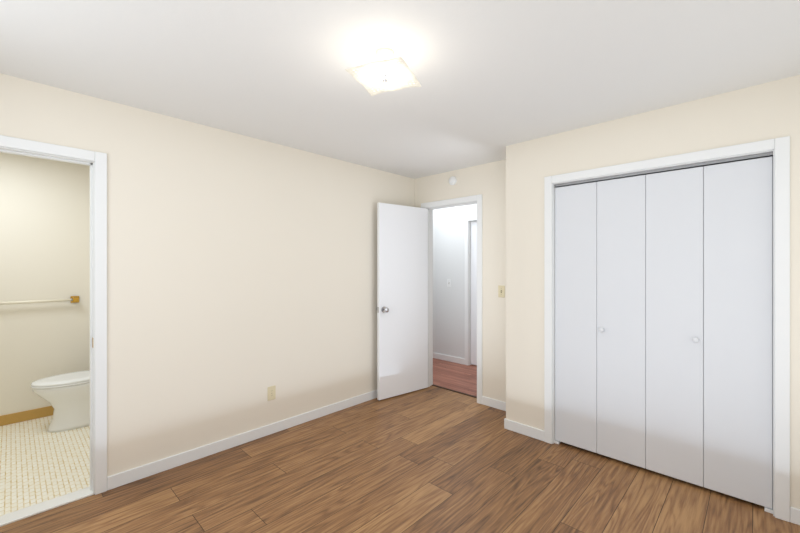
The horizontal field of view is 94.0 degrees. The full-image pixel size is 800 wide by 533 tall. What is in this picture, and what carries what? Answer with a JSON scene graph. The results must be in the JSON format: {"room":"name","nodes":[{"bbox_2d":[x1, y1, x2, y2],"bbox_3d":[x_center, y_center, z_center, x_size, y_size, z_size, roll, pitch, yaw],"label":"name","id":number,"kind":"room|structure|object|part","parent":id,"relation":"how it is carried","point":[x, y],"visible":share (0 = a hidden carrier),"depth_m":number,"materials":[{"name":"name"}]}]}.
{"room":"empty bedroom","nodes":[
{"label":"empty bedroom","id":0,"kind":"room"},
{"bbox_2d":[0,152,89,415],"bbox_3d":[-3.674,0.180,3.191,0.120,2.440,2.360,0,0,44],"label":"wall","id":1,"kind":"structure","parent":0,"point":[44,229],"depth_m":3.46,"materials":[{"name":"beige paint"}]},
{"bbox_2d":[0,406,53,425],"bbox_3d":[-3.625,1.355,3.144,0.016,0.090,2.120,0,0,44],"label":"baseboard","id":2,"kind":"structure","parent":1,"relation":"attached to","point":[17,417],"depth_m":3.37,"materials":[{"name":"brown wood"}]},
{"bbox_2d":[0,296,78,304],"bbox_3d":[-3.351,0.320,3.387,0.075,0.064,0.674,0,0,44],"label":"towel rail","id":3,"kind":"object","parent":1,"relation":"attached to","point":[73,299],"visible":1,"depth_m":3.43,"materials":[{"name":"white metal"}]},
{"bbox_2d":[0,73,414,476],"bbox_3d":[-1.466,0.180,2.805,0.120,2.440,4.860,0,0,44],"label":"wall","id":4,"kind":"structure","parent":0,"point":[241,274],"depth_m":2.81,"materials":[{"name":"beige paint"}]},
{"bbox_2d":[0,135,106,494],"bbox_3d":[-2.169,0.347,2.073,0.150,2.105,0.840,0,0,44],"label":"door frame","id":5,"kind":"structure","parent":4,"relation":"attached to","point":[99,159],"depth_m":2.30,"materials":[{"name":"white wood"}]},
{"bbox_2d":[107,390,376,489],"bbox_3d":[-0.818,1.357,3.373,0.030,0.085,2.905,0,0,44],"label":"baseboard","id":6,"kind":"structure","parent":4,"relation":"attached to","point":[141,472],"depth_m":2.84,"materials":[{"name":"white wood"}]},
{"bbox_2d":[268,386,275,400],"bbox_3d":[-1.074,1.060,3.122,0.008,0.115,0.070,0,0,44],"label":"outlet","id":7,"kind":"object","parent":4,"relation":"attached to","point":[271,392],"visible":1,"depth_m":3.12,"materials":[{"name":"beige plastic"}]},
{"bbox_2d":[0,358,799,532],"bbox_3d":[-0.466,1.419,2.650,5.500,0.062,6.020,0,0,44],"label":"floor","id":8,"kind":"structure","parent":0,"point":[432,459],"depth_m":2.37,"materials":[{"name":"brown wood"}]},
{"bbox_2d":[31,370,89,432],"bbox_3d":[-2.830,1.015,3.348,0.430,0.770,0.688,0,0,44],"label":"toilet","id":9,"kind":"object","parent":8,"relation":"on","point":[66,396],"visible":0.42,"depth_m":3.18,"materials":[{"name":"white ceramic"}]},
{"bbox_2d":[0,0,799,178],"bbox_3d":[-0.466,-1.080,2.643,5.550,0.080,6.070,0,0,44],"label":"ceiling","id":10,"kind":"structure","parent":0,"point":[495,78],"depth_m":1.89,"materials":[{"name":"white paint"}]},
{"bbox_2d":[345,47,420,95],"bbox_3d":[-0.073,-0.968,1.816,0.281,0.144,0.281,0,0,22],"label":"lamp","id":11,"kind":"object","parent":10,"relation":"attached to","point":[387,72],"visible":1,"depth_m":1.81,"materials":[{"name":"beige glass"}]},
{"bbox_2d":[433,204,476,358],"bbox_3d":[0.822,0.180,5.502,3.290,2.440,0.120,0,0,44],"label":"wall","id":12,"kind":"structure","parent":0,"point":[449,263],"depth_m":5.51,"materials":[{"name":"white paint"}]},
{"bbox_2d":[433,352,464,364],"bbox_3d":[0.300,1.357,5.911,1.730,0.085,0.012,0,0,44],"label":"baseboard","id":13,"kind":"structure","parent":12,"relation":"attached to","point":[449,358],"depth_m":5.48,"materials":[{"name":"white wood"}]},
{"bbox_2d":[447,279,450,286],"bbox_3d":[0.719,0.240,5.503,0.070,0.115,0.020,0,0,44],"label":"light switch","id":14,"kind":"object","parent":12,"relation":"attached to","point":[448,282],"visible":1,"depth_m":5.50,"materials":[{"name":"white plastic"}]},
{"bbox_2d":[465,216,476,364],"bbox_3d":[1.286,0.347,5.046,0.890,2.105,0.134,0,0,44],"label":"door frame","id":15,"kind":"structure","parent":12,"relation":"attached to","point":[469,218],"depth_m":5.28,"materials":[{"name":"white wood"}]},
{"bbox_2d":[471,221,476,364],"bbox_3d":[1.289,0.376,5.050,0.754,2.024,0.035,0,0,44],"label":"room door","id":16,"kind":"structure","parent":12,"relation":"in","point":[473,292],"depth_m":5.26,"materials":[{"name":"white wood"}]},
{"bbox_2d":[415,159,505,401],"bbox_3d":[0.712,0.180,4.000,1.370,2.440,0.120,0,0,44],"label":"wall","id":17,"kind":"structure","parent":0,"point":[487,181],"depth_m":3.73,"materials":[{"name":"beige paint"}]},
{"bbox_2d":[377,202,427,399],"bbox_3d":[0.045,0.362,4.089,0.690,2.052,0.173,0,0,-38],"label":"door","id":18,"kind":"structure","parent":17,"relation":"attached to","point":[402,299],"depth_m":4.04,"materials":[{"name":"white wood"}]},
{"bbox_2d":[421,194,481,403],"bbox_3d":[0.588,0.333,4.120,0.815,2.135,0.152,0,0,44],"label":"door frame","id":19,"kind":"structure","parent":17,"relation":"attached to","point":[478,198],"depth_m":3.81,"materials":[{"name":"white wood"}]},
{"bbox_2d":[449,176,456,184],"bbox_3d":[0.565,-0.930,4.035,0.096,0.096,0.034,0,0,44],"label":"smoke detector","id":20,"kind":"object","parent":17,"relation":"attached to","point":[452,180],"visible":1,"depth_m":4.02,"materials":[{"name":"white plastic"}]},
{"bbox_2d":[432,384,476,397],"bbox_3d":[0.630,1.397,4.164,0.685,0.006,0.033,0,0,44],"label":"trim","id":21,"kind":"structure","parent":17,"relation":"attached to","point":[455,391],"depth_m":4.16,"materials":[{"name":"brown"}]},
{"bbox_2d":[482,396,505,410],"bbox_3d":[0.997,1.357,3.633,0.450,0.085,0.016,0,0,44],"label":"baseboard","id":22,"kind":"structure","parent":17,"relation":"attached to","point":[494,403],"depth_m":3.69,"materials":[{"name":"white wood"}]},
{"bbox_2d":[498,285,504,297],"bbox_3d":[0.987,0.244,3.640,0.070,0.115,0.020,0,0,44],"label":"bedroom light switch","id":23,"kind":"object","parent":17,"relation":"attached to","point":[501,291],"visible":1,"depth_m":3.64,"materials":[{"name":"beige plastic"}]},
{"bbox_2d":[506,143,518,422],"bbox_3d":[1.526,0.180,3.773,0.120,2.440,1.640,0,0,44],"label":"wall","id":24,"kind":"structure","parent":0,"point":[512,282],"depth_m":3.18,"materials":[{"name":"beige paint"}]},
{"bbox_2d":[519,75,799,508],"bbox_3d":[1.733,0.180,2.522,1.910,2.440,0.120,0,0,44],"label":"wall","id":25,"kind":"structure","parent":0,"point":[765,111],"depth_m":2.50,"materials":[{"name":"beige paint"}]},
{"bbox_2d":[505,418,543,440],"bbox_3d":[1.038,1.357,3.098,0.330,0.085,0.012,0,0,44],"label":"baseboard","id":26,"kind":"structure","parent":25,"relation":"attached to","point":[517,427],"depth_m":3.09,"materials":[{"name":"white wood"}]},
{"bbox_2d":[554,440,772,513],"bbox_3d":[1.681,1.391,2.550,1.227,0.018,0.040,0,0,44],"label":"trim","id":27,"kind":"structure","parent":25,"relation":"attached to","point":[766,509],"depth_m":2.13,"materials":[{"name":"white wood"}]},
{"bbox_2d":[555,156,772,508],"bbox_3d":[1.671,0.376,2.538,1.224,2.004,0.059,0,0,44],"label":"door","id":28,"kind":"structure","parent":25,"relation":"in","point":[738,329],"depth_m":2.43,"materials":[{"name":"white wood"}]},
{"bbox_3d":[1.350,0.376,2.868,0.304,2.004,0.028,0,0,44],"label":"bifold door panel","id":29,"kind":"part","parent":28,"relation":"part of","materials":[{"name":"white wood"}]},
{"bbox_3d":[1.560,0.376,2.644,0.304,2.004,0.059,0,0,44],"label":"bifold door panel","id":30,"kind":"part","parent":28,"relation":"part of","materials":[{"name":"white wood"}]},
{"bbox_3d":[1.781,0.376,2.432,0.304,2.004,0.059,0,0,44],"label":"bifold door panel","id":31,"kind":"part","parent":28,"relation":"part of","materials":[{"name":"white wood"}]},
{"bbox_2d":[555,152,772,187],"bbox_3d":[1.682,-0.641,2.550,1.226,0.018,0.038,0,0,44],"label":"trim","id":32,"kind":"structure","parent":25,"relation":"attached to","point":[748,157],"depth_m":2.43,"materials":[{"name":"silver metal"}]},
{"bbox_2d":[544,136,789,521],"bbox_3d":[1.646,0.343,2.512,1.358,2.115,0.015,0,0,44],"label":"trim","id":33,"kind":"structure","parent":25,"relation":"attached to","point":[781,146],"depth_m":2.07,"materials":[{"name":"white wood"}]},
{"bbox_2d":[790,507,799,524],"bbox_3d":[2.241,1.357,1.941,0.292,0.085,0.016,0,0,44],"label":"baseboard","id":34,"kind":"structure","parent":25,"relation":"attached to","point":[794,512],"depth_m":2.03,"materials":[{"name":"white wood"}]}
]}

